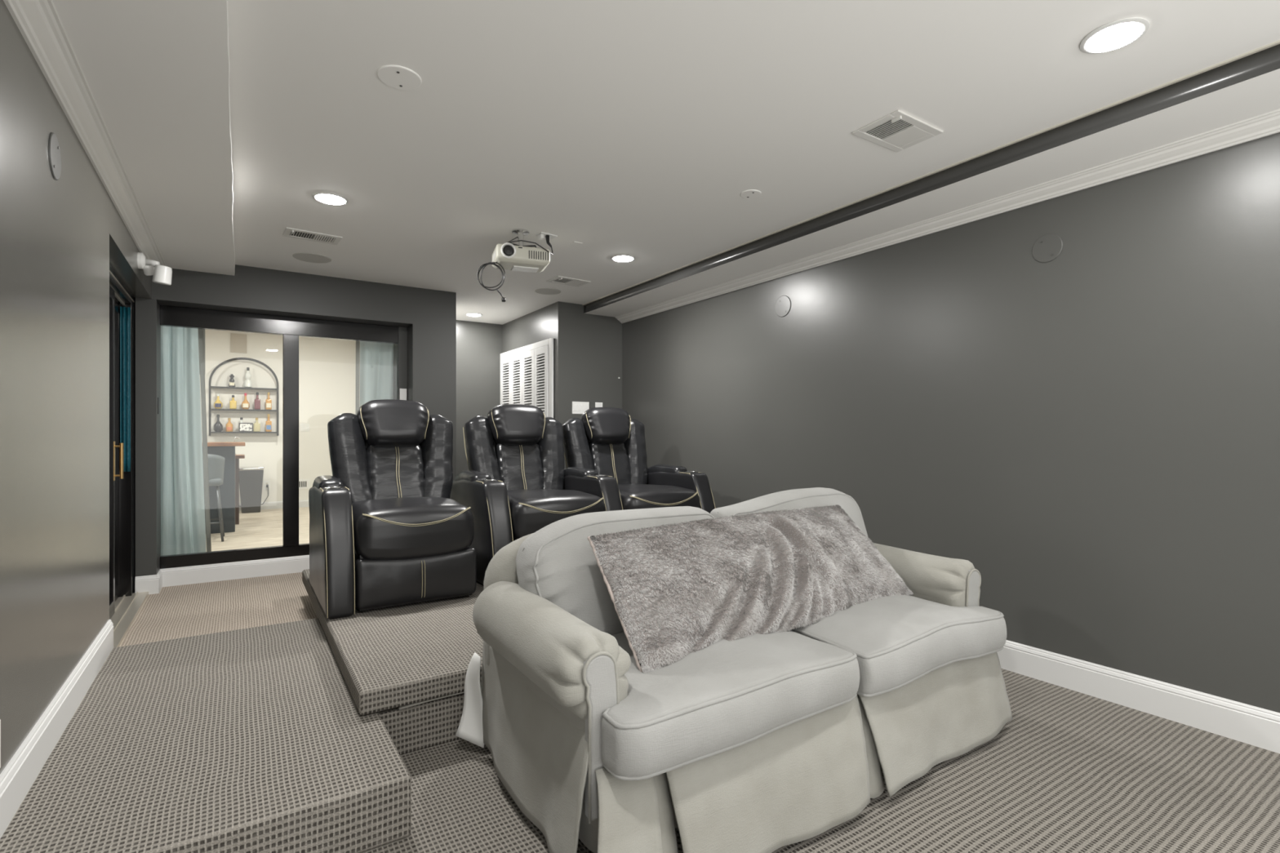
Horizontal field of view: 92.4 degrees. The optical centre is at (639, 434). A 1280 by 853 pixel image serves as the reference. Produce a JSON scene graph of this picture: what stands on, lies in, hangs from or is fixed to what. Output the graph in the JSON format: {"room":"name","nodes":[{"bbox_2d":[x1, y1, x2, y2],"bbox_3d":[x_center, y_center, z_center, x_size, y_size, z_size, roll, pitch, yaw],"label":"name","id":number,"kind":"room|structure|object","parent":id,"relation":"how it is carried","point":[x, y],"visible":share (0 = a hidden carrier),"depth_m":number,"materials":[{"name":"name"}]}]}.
{"room":"home theater","nodes":[
{"label":"home theater","id":0,"kind":"room"},
{"bbox_2d":[0,0,151,773],"bbox_3d":[-1.858,-0.100,1.802,0.100,2.600,6.050,0,0,-33],"label":"wall","id":1,"kind":"structure","parent":0,"point":[60,239],"depth_m":2.01,"materials":[{"name":"grey paint"}]},
{"bbox_2d":[0,719,0,767],"bbox_3d":[-1.627,0.795,1.547,0.008,0.125,0.080,0,0,-33],"label":"wall outlet","id":2,"kind":"object","parent":1,"relation":"attached to","point":[0,719],"visible":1,"depth_m":1.58,"materials":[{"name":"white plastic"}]},
{"bbox_2d":[48,132,61,180],"bbox_3d":[-1.963,-0.934,2.062,0.008,0.150,0.150,0,0,-33],"label":"cover plate","id":3,"kind":"object","parent":1,"relation":"attached to","point":[54,151],"visible":1,"depth_m":2.05,"materials":[{"name":"grey paint"}]},
{"bbox_2d":[0,619,113,839],"bbox_3d":[-2.005,0.952,2.133,0.016,0.138,1.925,0,0,-33],"label":"baseboard","id":4,"kind":"structure","parent":1,"relation":"attached to","point":[18,776],"depth_m":1.94,"materials":[{"name":"white wood"}]},
{"bbox_2d":[3,0,166,266],"bbox_3d":[-1.775,-1.173,1.847,0.088,0.058,6.035,0,0,-33],"label":"trim","id":5,"kind":"structure","parent":1,"relation":"attached to","point":[39,23],"depth_m":2.17,"materials":[{"name":"white wood"}]},
{"bbox_2d":[109,266,148,647],"bbox_3d":[-3.112,0.092,3.581,0.225,2.115,1.700,0,0,-33],"label":"door","id":6,"kind":"structure","parent":1,"relation":"in","point":[125,604],"depth_m":4.14,"materials":[{"name":"black paint"}]},
{"bbox_2d":[120,306,130,471],"bbox_3d":[-3.504,-0.310,4.179,0.055,1.120,0.027,0,0,-33],"label":"curtain","id":7,"kind":"object","parent":6,"relation":"hanging from","point":[125,312],"visible":0.91,"depth_m":4.18,"materials":[{"name":"teal fabric"}]},
{"bbox_2d":[137,252,172,285],"bbox_3d":[-3.011,-1.027,3.808,0.216,0.196,0.124,0,0,-3],"label":"floodlight","id":8,"kind":"object","parent":1,"relation":"attached to","point":[162,274],"visible":1,"depth_m":3.77,"materials":[{"name":"white plastic"}]},
{"bbox_2d":[155,568,162,592],"bbox_3d":[-3.497,1.063,4.466,0.016,0.133,0.227,0,0,-33],"label":"baseboard","id":9,"kind":"structure","parent":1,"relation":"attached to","point":[160,573],"depth_m":4.46,"materials":[{"name":"white"}]},
{"bbox_2d":[109,266,135,592],"bbox_3d":[-3.093,-0.050,3.474,0.140,2.500,3.200,0,0,-33],"label":"wall","id":10,"kind":"structure","parent":0,"point":[134,306],"depth_m":4.34,"materials":[{"name":"grey paint"}]},
{"bbox_2d":[0,617,410,852],"bbox_3d":[-1.623,1.109,2.377,0.982,0.181,1.945,0,0,-33],"label":"platform","id":11,"kind":"structure","parent":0,"point":[255,740],"depth_m":1.92,"materials":[{"name":"carpet"}]},
{"bbox_2d":[120,506,317,646],"bbox_3d":[-3.725,1.195,6.435,6.000,0.130,7.150,0,0,-33],"label":"floor","id":12,"kind":"structure","parent":0,"point":[178,611],"depth_m":4.17,"materials":[{"name":"carpet"}]},
{"bbox_2d":[202,453,225,542],"bbox_3d":[-4.701,0.665,6.539,0.469,0.932,0.434,0,0,-33],"label":"bar stool","id":13,"kind":"object","parent":12,"relation":"on","point":[215,463],"visible":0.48,"depth_m":6.49,"materials":[{"name":"grey fabric"}]},
{"bbox_2d":[202,441,244,533],"bbox_3d":[-5.657,0.610,7.115,1.810,1.040,1.300,0,0,-33],"label":"bar counter","id":14,"kind":"object","parent":12,"relation":"on","point":[229,490],"depth_m":7.09,"materials":[{"name":"grey"}]},
{"bbox_2d":[207,441,244,446],"bbox_3d":[-5.520,0.110,6.905,1.810,0.040,0.800,0,0,-33],"label":"countertop","id":15,"kind":"structure","parent":14,"relation":"on","point":[237,443],"depth_m":6.97,"materials":[{"name":"brown wood"}]},
{"bbox_2d":[235,454,244,458],"bbox_3d":[-5.429,0.280,7.772,0.710,0.040,0.449,0,0,-33],"label":"countertop","id":16,"kind":"structure","parent":14,"relation":"on","point":[237,456],"depth_m":7.76,"materials":[{"name":"brown wood"}]},
{"bbox_2d":[239,466,264,513],"bbox_3d":[-5.686,0.800,8.971,0.330,0.660,0.280,0,0,-33],"label":"trash bin","id":17,"kind":"object","parent":12,"relation":"on","point":[251,478],"visible":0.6,"depth_m":8.87,"materials":[{"name":"grey plastic"}]},
{"bbox_2d":[200,328,359,503],"bbox_3d":[-5.653,-0.250,9.386,6.000,2.900,0.100,0,0,-33],"label":"wall","id":18,"kind":"structure","parent":0,"point":[326,366],"depth_m":9.39,"materials":[{"name":"white paint"}]},
{"bbox_2d":[230,333,246,353],"bbox_3d":[-5.960,-1.360,9.119,0.203,0.280,0.012,0,0,-33],"label":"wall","id":19,"kind":"structure","parent":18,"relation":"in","point":[237,341],"depth_m":9.11,"materials":[{"name":"beige paint"}]},
{"bbox_2d":[208,357,278,435],"bbox_3d":[-5.864,-0.563,9.103,0.868,1.156,0.138,0,0,-33],"label":"wall shelf","id":20,"kind":"object","parent":18,"relation":"attached to","point":[235,358],"visible":1,"depth_m":9.05,"materials":[{"name":"grey metal"}]},
{"bbox_2d":[213,414,222,431],"bbox_3d":[-6.132,-0.171,8.924,0.116,0.250,0.116,0,0,-33],"label":"liquor bottle","id":21,"kind":"object","parent":20,"relation":"on","point":[218,426],"visible":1,"depth_m":8.89,"materials":[{"name":"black glass"}]},
{"bbox_2d":[213,393,222,408],"bbox_3d":[-6.132,-0.488,8.924,0.110,0.220,0.111,0,0,-33],"label":"liquor bottle","id":22,"kind":"object","parent":20,"relation":"on","point":[218,404],"visible":1,"depth_m":8.89,"materials":[{"name":"yellow glass"}]},
{"bbox_2d":[225,417,233,431],"bbox_3d":[-6.019,-0.146,8.997,0.090,0.200,0.091,0,0,-33],"label":"liquor bottle","id":23,"kind":"object","parent":20,"relation":"on","point":[228,426],"visible":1,"depth_m":8.97,"materials":[{"name":"orange glass"}]},
{"bbox_2d":[228,373,235,386],"bbox_3d":[-5.993,-0.796,9.014,0.090,0.190,0.090,0,0,-33],"label":"liquor bottle","id":24,"kind":"object","parent":20,"relation":"on","point":[231,384],"visible":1,"depth_m":8.99,"materials":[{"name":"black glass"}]},
{"bbox_2d":[229,395,236,408],"bbox_3d":[-5.981,-0.480,9.023,0.084,0.205,0.059,0,0,-33],"label":"liquor bottle","id":25,"kind":"object","parent":20,"relation":"on","point":[233,404],"visible":1,"depth_m":9.00,"materials":[{"name":"yellow glass"}]},
{"bbox_2d":[238,417,243,431],"bbox_3d":[-5.895,-0.151,9.079,0.070,0.210,0.070,0,0,-33],"label":"liquor bottle","id":26,"kind":"object","parent":20,"relation":"on","point":[241,418],"visible":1,"depth_m":9.06,"materials":[{"name":"clear glass"}]},
{"bbox_2d":[241,393,249,408],"bbox_3d":[-5.851,-0.498,9.107,0.104,0.240,0.105,0,0,-33],"label":"liquor bottle","id":27,"kind":"object","parent":20,"relation":"on","point":[245,404],"visible":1,"depth_m":9.08,"materials":[{"name":"orange glass"}]},
{"bbox_2d":[239,422,253,431],"bbox_3d":[-5.824,-0.111,9.072,0.176,0.130,0.016,0,0,-33],"label":"picture frame","id":28,"kind":"object","parent":20,"relation":"on","point":[243,427],"visible":1,"depth_m":9.07,"materials":[{"name":"black plastic"}]},
{"bbox_2d":[244,367,252,387],"bbox_3d":[-5.826,-0.851,9.124,0.096,0.300,0.094,0,0,-33],"label":"liquor bottle","id":29,"kind":"object","parent":20,"relation":"on","point":[247,384],"visible":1,"depth_m":9.10,"materials":[{"name":"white glass"}]},
{"bbox_2d":[253,417,260,431],"bbox_3d":[-5.734,-0.151,9.184,0.088,0.210,0.062,0,0,-33],"label":"liquor bottle","id":30,"kind":"object","parent":20,"relation":"on","point":[256,427],"visible":1,"depth_m":9.16,"materials":[{"name":"beige glass"}]},
{"bbox_2d":[254,391,260,409],"bbox_3d":[-5.727,-0.508,9.189,0.076,0.260,0.053,0,0,-33],"label":"liquor bottle","id":31,"kind":"object","parent":20,"relation":"on","point":[257,402],"visible":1,"depth_m":9.17,"materials":[{"name":"red glass"}]},
{"bbox_2d":[265,413,271,431],"bbox_3d":[-5.606,-0.181,9.267,0.076,0.270,0.055,0,0,-33],"label":"liquor bottle","id":32,"kind":"object","parent":20,"relation":"on","point":[268,424],"visible":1,"depth_m":9.25,"materials":[{"name":"orange glass"}]},
{"bbox_2d":[265,391,271,409],"bbox_3d":[-5.606,-0.510,9.267,0.076,0.265,0.055,0,0,-33],"label":"liquor bottle","id":33,"kind":"object","parent":20,"relation":"on","point":[268,402],"visible":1,"depth_m":9.25,"materials":[{"name":"orange glass"}]},
{"bbox_2d":[239,484,268,506],"bbox_3d":[-5.829,0.915,9.157,0.496,0.320,0.080,0,0,-33],"label":"cable","id":34,"kind":"object","parent":18,"relation":"attached to","point":[267,486],"visible":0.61,"depth_m":9.27,"materials":[{"name":"black plastic"}]},
{"bbox_2d":[263,480,270,488],"bbox_3d":[-5.663,0.760,9.316,0.085,0.130,0.008,0,0,-33],"label":"wall outlet","id":35,"kind":"object","parent":18,"relation":"attached to","point":[265,482],"visible":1,"depth_m":9.31,"materials":[{"name":"white plastic"}]},
{"bbox_2d":[239,499,309,511],"bbox_3d":[-6.350,1.075,8.862,4.260,0.110,0.016,0,0,-33],"label":"baseboard","id":36,"kind":"structure","parent":18,"relation":"attached to","point":[276,504],"depth_m":9.37,"materials":[{"name":"white wood"}]},
{"bbox_2d":[298,479,310,488],"bbox_3d":[-5.288,0.770,9.559,0.260,0.150,0.010,0,0,-33],"label":"air vent","id":37,"kind":"object","parent":18,"relation":"in","point":[303,483],"visible":0.58,"depth_m":9.59,"materials":[{"name":"white plastic"}]},
{"bbox_2d":[300,423,309,431],"bbox_3d":[-5.238,-0.115,9.592,0.130,0.120,0.009,0,0,-33],"label":"light switch","id":38,"kind":"object","parent":18,"relation":"attached to","point":[304,427],"visible":1,"depth_m":9.59,"materials":[{"name":"white plastic"}]},
{"bbox_2d":[135,264,456,576],"bbox_3d":[-2.986,-0.100,5.515,2.251,2.600,1.400,0,0,-33],"label":"wall","id":39,"kind":"structure","parent":0,"point":[424,354],"depth_m":4.83,"materials":[{"name":"grey paint"}]},
{"bbox_2d":[134,574,159,594],"bbox_3d":[-3.486,1.063,4.343,0.133,0.133,0.016,0,0,-33],"label":"baseboard","id":40,"kind":"object","parent":39,"relation":"attached to","point":[150,584],"visible":0.91,"depth_m":4.34,"materials":[{"name":"white"}]},
{"bbox_2d":[157,397,159,413],"bbox_3d":[-3.498,-0.210,4.458,0.005,0.120,0.050,0,0,-33],"label":"wall plate","id":41,"kind":"object","parent":39,"relation":"attached to","point":[157,397],"visible":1,"depth_m":4.45,"materials":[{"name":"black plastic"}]},
{"bbox_2d":[160,325,211,568],"bbox_3d":[-3.616,0.030,4.790,0.457,2.160,0.126,0,0,-33],"label":"curtain","id":42,"kind":"object","parent":39,"relation":"hanging from","point":[184,530],"visible":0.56,"depth_m":4.81,"materials":[{"name":"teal fabric"}]},
{"bbox_2d":[197,328,204,373],"bbox_3d":[-3.625,-0.800,5.061,0.065,0.600,0.040,0,0,-33],"label":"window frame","id":43,"kind":"structure","parent":39,"relation":"attached to","point":[197,329],"depth_m":5.06,"materials":[{"name":"grey metal"}]},
{"bbox_2d":[160,555,309,586],"bbox_3d":[-2.857,1.063,5.011,1.683,0.133,0.016,0,0,-33],"label":"baseboard","id":44,"kind":"structure","parent":39,"relation":"attached to","point":[183,575],"depth_m":4.79,"materials":[{"name":"white"}]},
{"bbox_2d":[160,305,398,568],"bbox_3d":[-2.875,0.016,5.041,1.685,1.962,0.075,0,0,-33],"label":"window frame","id":45,"kind":"structure","parent":39,"relation":"in","point":[291,328],"depth_m":5.00,"materials":[{"name":"black paint"}]},
{"bbox_2d":[355,341,393,414],"bbox_3d":[-2.276,0.030,5.706,0.669,2.160,0.116,0,0,-33],"label":"curtain","id":46,"kind":"object","parent":39,"relation":"hanging from","point":[375,360],"visible":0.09,"depth_m":5.59,"materials":[{"name":"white fabric"}]},
{"bbox_2d":[399,388,406,399],"bbox_3d":[-2.119,-0.360,5.490,0.058,0.105,0.020,0,0,-33],"label":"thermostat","id":47,"kind":"object","parent":39,"relation":"attached to","point":[402,392],"visible":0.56,"depth_m":5.48,"materials":[{"name":"white plastic"}]},
{"bbox_2d":[302,568,484,715],"bbox_3d":[-0.436,0.970,4.012,2.933,0.090,2.405,0,0,-33],"label":"platform","id":48,"kind":"structure","parent":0,"point":[390,657],"depth_m":2.67,"materials":[{"name":"carpet"}]},
{"bbox_2d":[308,399,475,618],"bbox_3d":[-1.446,0.350,3.641,0.847,1.146,0.915,0,0,-33],"label":"recliner","id":49,"kind":"object","parent":48,"relation":"on","point":[386,530],"visible":1,"depth_m":3.38,"materials":[{"name":"black leather"}]},
{"bbox_2d":[352,497,474,559],"bbox_3d":[-1.385,0.536,3.614,0.629,0.326,0.801,0,0,-33],"label":"seat cushion","id":50,"kind":"object","parent":49,"relation":"on","point":[384,528],"depth_m":3.30,"materials":[{"name":"black leather"}]},
{"bbox_2d":[399,691,464,710],"bbox_3d":[-0.310,1.017,2.669,1.400,0.024,0.015,0,0,-33],"label":"trim","id":51,"kind":"structure","parent":48,"relation":"attached to","point":[426,701],"depth_m":2.33,"materials":[{"name":"grey carpet"}]},
{"bbox_2d":[450,404,605,584],"bbox_3d":[-0.763,0.350,4.196,0.845,1.146,0.995,0,0,-33],"label":"recliner","id":52,"kind":"object","parent":48,"relation":"on","point":[512,486],"visible":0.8,"depth_m":4.25,"materials":[{"name":"black leather"}]},
{"bbox_2d":[506,488,605,538],"bbox_3d":[-0.672,0.536,4.142,0.649,0.329,0.802,0,0,-33],"label":"seat cushion","id":53,"kind":"object","parent":52,"relation":"on","point":[529,510],"depth_m":3.78,"materials":[{"name":"black leather"}]},
{"bbox_2d":[562,407,715,513],"bbox_3d":[-0.076,0.350,4.686,0.945,1.146,1.056,0,0,-33],"label":"recliner","id":54,"kind":"object","parent":48,"relation":"on","point":[605,452],"visible":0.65,"depth_m":4.78,"materials":[{"name":"black leather"}]},
{"bbox_2d":[617,484,700,510],"bbox_3d":[-0.010,0.537,4.580,0.648,0.326,0.802,0,0,-33],"label":"seat cushion","id":55,"kind":"object","parent":54,"relation":"on","point":[632,496],"depth_m":4.28,"materials":[{"name":"black leather"}]},
{"bbox_2d":[456,320,502,475],"bbox_3d":[-2.026,-0.100,6.942,1.000,2.600,0.100,0,0,-33],"label":"wall","id":56,"kind":"structure","parent":0,"point":[479,345],"depth_m":6.98,"materials":[{"name":"grey paint"}]},
{"bbox_2d":[502,301,622,468],"bbox_3d":[-0.902,-0.100,6.745,0.723,2.600,1.520,0,0,-33],"label":"wall","id":57,"kind":"structure","parent":0,"point":[588,348],"depth_m":6.11,"materials":[{"name":"grey paint"}]},
{"bbox_2d":[500,337,553,417],"bbox_3d":[-1.242,0.092,6.561,0.036,2.075,1.415,0,0,-33],"label":"bifold door","id":58,"kind":"structure","parent":57,"relation":"in","point":[544,348],"depth_m":6.37,"materials":[{"name":"white wood"}]},
{"bbox_2d":[572,401,589,413],"bbox_3d":[-0.583,-0.265,6.040,0.185,0.120,0.009,0,0,-33],"label":"light switch","id":59,"kind":"object","parent":57,"relation":"attached to","point":[578,407],"visible":0.91,"depth_m":6.03,"materials":[{"name":"white plastic"}]},
{"bbox_2d":[595,402,602,407],"bbox_3d":[-0.412,-0.265,6.153,0.083,0.120,0.006,0,0,-33],"label":"wall plate","id":60,"kind":"object","parent":57,"relation":"attached to","point":[597,404],"visible":0.44,"depth_m":6.15,"materials":[{"name":"white plastic"}]},
{"bbox_2d":[582,40,1279,313],"bbox_3d":[1.052,-1.238,3.601,0.005,0.080,5.879,0,0,-33],"label":"trim","id":61,"kind":"structure","parent":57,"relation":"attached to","point":[1267,60],"depth_m":2.69,"materials":[{"name":"grey wood"}]},
{"bbox_2d":[227,0,1279,324],"bbox_3d":[-0.621,-1.343,3.446,3.970,0.115,7.450,0,0,-33],"label":"ceiling","id":62,"kind":"structure","parent":0,"point":[638,129],"depth_m":2.43,"materials":[{"name":"white paint"}]},
{"bbox_2d":[52,0,235,275],"bbox_3d":[-1.607,-1.248,1.966,0.499,0.095,6.050,0,0,-33],"label":"ceiling","id":63,"kind":"structure","parent":62,"relation":"attached to","point":[156,73],"depth_m":2.23,"materials":[{"name":"white paint"}]},
{"bbox_2d":[292,253,331,262],"bbox_3d":[-2.378,-1.282,4.455,0.250,0.005,0.250,0,0,-33],"label":"ceiling speaker","id":64,"kind":"object","parent":62,"relation":"attached to","point":[308,257],"visible":1,"depth_m":4.43,"materials":[{"name":"grey"}]},
{"bbox_2d":[282,226,342,244],"bbox_3d":[-2.114,-1.275,3.964,0.320,0.020,0.190,0,0,-36],"label":"ceiling vent","id":65,"kind":"object","parent":62,"relation":"in","point":[289,232],"visible":1,"depth_m":3.95,"materials":[{"name":"white metal"}]},
{"bbox_2d":[311,191,348,204],"bbox_3d":[-1.681,-1.277,3.334,0.178,0.014,0.178,0,0,-33],"label":"recessed light","id":66,"kind":"object","parent":62,"relation":"in","point":[331,198],"visible":1,"depth_m":3.31,"materials":[{"name":"white plastic"}]},
{"bbox_2d":[377,64,422,89],"bbox_3d":[-0.864,-1.281,2.207,0.150,0.008,0.150,0,0,-33],"label":"cover plate","id":67,"kind":"object","parent":62,"relation":"attached to","point":[397,77],"visible":1,"depth_m":2.20,"materials":[{"name":"white paint"}]},
{"bbox_2d":[465,312,482,316],"bbox_3d":[-1.773,-1.277,6.546,0.178,0.014,0.178,0,0,-33],"label":"recessed light","id":68,"kind":"object","parent":62,"relation":"in","point":[472,314],"visible":1,"depth_m":6.50,"materials":[{"name":"white plastic"}]},
{"bbox_2d":[492,228,550,272],"bbox_3d":[-0.752,-1.167,3.872,0.332,0.235,0.254,0,0,-21],"label":"projector","id":69,"kind":"object","parent":62,"relation":"attached to","point":[512,256],"visible":0.98,"depth_m":3.80,"materials":[{"name":"grey plastic"}]},
{"bbox_2d":[476,262,505,302],"bbox_3d":[-0.934,-0.973,3.784,0.152,0.321,0.222,0,0,-33],"label":"coiled cable","id":70,"kind":"object","parent":69,"relation":"hanging from","point":[489,263],"visible":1,"depth_m":3.73,"materials":[{"name":"black plastic"}]},
{"bbox_2d":[507,235,553,254],"bbox_3d":[-0.684,-1.208,3.831,0.292,0.141,0.166,0,0,-19],"label":"power cable","id":71,"kind":"object","parent":69,"relation":"attached to","point":[547,237],"visible":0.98,"depth_m":3.83,"materials":[{"name":"black plastic"}]},
{"bbox_2d":[535,231,557,239],"bbox_3d":[-0.600,-1.268,3.944,0.120,0.035,0.070,0,0,-39],"label":"outlet","id":72,"kind":"object","parent":62,"relation":"attached to","point":[541,235],"visible":1,"depth_m":3.92,"materials":[{"name":"white plastic"}]},
{"bbox_2d":[534,288,560,294],"bbox_3d":[-0.823,-1.282,5.494,0.230,0.005,0.230,0,0,-33],"label":"ceiling speaker","id":73,"kind":"object","parent":62,"relation":"attached to","point":[542,291],"visible":1,"depth_m":5.49,"materials":[{"name":"grey plastic"}]},
{"bbox_2d":[546,275,591,286],"bbox_3d":[-0.597,-1.275,5.128,0.310,0.020,0.210,0,0,-36],"label":"ceiling vent","id":74,"kind":"object","parent":62,"relation":"in","point":[558,279],"visible":1,"depth_m":5.12,"materials":[{"name":"white metal"}]},
{"bbox_2d":[569,241,582,245],"bbox_3d":[-0.427,-1.283,4.117,0.063,0.004,0.060,0,0,-33],"label":"blank plate","id":75,"kind":"object","parent":62,"relation":"attached to","point":[576,243],"visible":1,"depth_m":4.11,"materials":[{"name":"white paint"}]},
{"bbox_2d":[610,254,635,262],"bbox_3d":[-0.123,-1.277,4.458,0.178,0.014,0.178,0,0,-33],"label":"recessed light","id":76,"kind":"object","parent":62,"relation":"in","point":[620,258],"visible":1,"depth_m":4.42,"materials":[{"name":"white plastic"}]},
{"bbox_2d":[740,189,760,198],"bbox_3d":[0.589,-1.281,3.271,0.110,0.008,0.110,0,0,-33],"label":"cover plate","id":77,"kind":"object","parent":62,"relation":"attached to","point":[750,193],"visible":1,"depth_m":3.26,"materials":[{"name":"white paint"}]},
{"bbox_2d":[852,109,943,152],"bbox_3d":[1.091,-1.275,2.600,0.315,0.020,0.220,0,0,-33],"label":"ceiling vent","id":78,"kind":"object","parent":62,"relation":"in","point":[898,131],"visible":1,"depth_m":2.59,"materials":[{"name":"white metal"}]},
{"bbox_2d":[584,68,1279,316],"bbox_3d":[1.239,-1.242,3.724,0.443,0.085,5.880,0,0,-33],"label":"ceiling","id":79,"kind":"structure","parent":62,"relation":"attached to","point":[1260,95],"depth_m":2.85,"materials":[{"name":"white paint"}]},
{"bbox_2d":[1080,17,1149,53],"bbox_3d":[1.525,-1.277,1.976,0.178,0.014,0.178,0,0,-33],"label":"recessed light","id":80,"kind":"object","parent":62,"relation":"in","point":[1119,33],"visible":1,"depth_m":1.96,"materials":[{"name":"white plastic"}]},
{"bbox_2d":[360,668,1279,852],"bbox_3d":[0.616,1.230,1.567,3.945,0.060,2.950,0,0,-33],"label":"floor","id":81,"kind":"structure","parent":0,"point":[1072,771],"depth_m":2.02,"materials":[{"name":"carpet"}]},
{"bbox_2d":[377,693,464,755],"bbox_3d":[-0.415,1.115,4.037,2.870,0.171,2.385,0,0,-33],"label":"stair riser","id":82,"kind":"object","parent":81,"relation":"on","point":[434,722],"visible":0.02,"depth_m":2.35,"materials":[{"name":"carpet"}]},
{"bbox_2d":[455,487,1013,852],"bbox_3d":[0.439,0.731,2.400,2.026,0.938,1.130,0,0,-33],"label":"loveseat","id":83,"kind":"object","parent":81,"relation":"on","point":[757,743],"visible":0.67,"depth_m":1.89,"materials":[{"name":"fabric"}]},
{"bbox_2d":[515,506,711,635],"bbox_3d":[-0.033,0.519,2.326,0.852,0.442,0.327,0,0,-33],"label":"cushion","id":84,"kind":"object","parent":83,"relation":"on","point":[557,565],"depth_m":2.12,"materials":[{"name":"fabric"}]},
{"bbox_2d":[601,630,859,777],"bbox_3d":[0.149,0.764,2.034,0.912,0.196,0.751,0,0,-33],"label":"seat cushion","id":85,"kind":"object","parent":83,"relation":"on","point":[724,695],"depth_m":1.72,"materials":[{"name":"fabric"}]},
{"bbox_2d":[586,504,913,673],"bbox_3d":[0.520,0.511,2.350,1.497,0.396,0.343,0,0,-37],"label":"throw blanket","id":86,"kind":"object","parent":83,"relation":"on","point":[677,590],"visible":0.97,"depth_m":2.15,"materials":[{"name":"grey fur"}]},
{"bbox_2d":[710,487,867,537],"bbox_3d":[0.725,0.501,2.821,0.871,0.478,0.331,0,0,-33],"label":"cushion","id":87,"kind":"object","parent":83,"relation":"on","point":[793,499],"depth_m":2.82,"materials":[{"name":"fabric"}]},
{"bbox_2d":[790,595,1006,694],"bbox_3d":[0.928,0.767,2.544,0.912,0.194,0.750,0,0,-33],"label":"seat cushion","id":88,"kind":"object","parent":83,"relation":"on","point":[897,641],"depth_m":2.24,"materials":[{"name":"fabric"}]},
{"bbox_2d":[622,132,1279,712],"bbox_3d":[1.037,-0.100,4.529,0.100,2.600,7.450,0,0,-33],"label":"wall","id":89,"kind":"structure","parent":0,"point":[1094,428],"depth_m":2.96,"materials":[{"name":"grey paint"}]},
{"bbox_2d":[774,295,791,316],"bbox_3d":[1.032,-0.930,4.439,0.008,0.154,0.154,0,0,-33],"label":"cover plate","id":90,"kind":"object","parent":89,"relation":"attached to","point":[783,304],"visible":1,"depth_m":4.43,"materials":[{"name":"grey paint"}]},
{"bbox_2d":[614,108,1279,323],"bbox_3d":[1.387,-1.173,3.821,0.088,0.058,5.880,0,0,-33],"label":"trim","id":91,"kind":"structure","parent":89,"relation":"attached to","point":[1266,124],"depth_m":3.04,"materials":[{"name":"white"}]},
{"bbox_2d":[1031,233,1062,262],"bbox_3d":[1.980,-0.908,2.987,0.008,0.136,0.136,0,0,-33],"label":"cover plate","id":92,"kind":"object","parent":89,"relation":"attached to","point":[1047,247],"visible":1,"depth_m":2.98,"materials":[{"name":"grey paint"}]},
{"bbox_2d":[996,640,1279,753],"bbox_3d":[2.232,1.126,2.593,0.016,0.148,2.900,0,0,-33],"label":"baseboard","id":93,"kind":"structure","parent":89,"relation":"attached to","point":[1257,726],"depth_m":2.64,"materials":[{"name":"white wood"}]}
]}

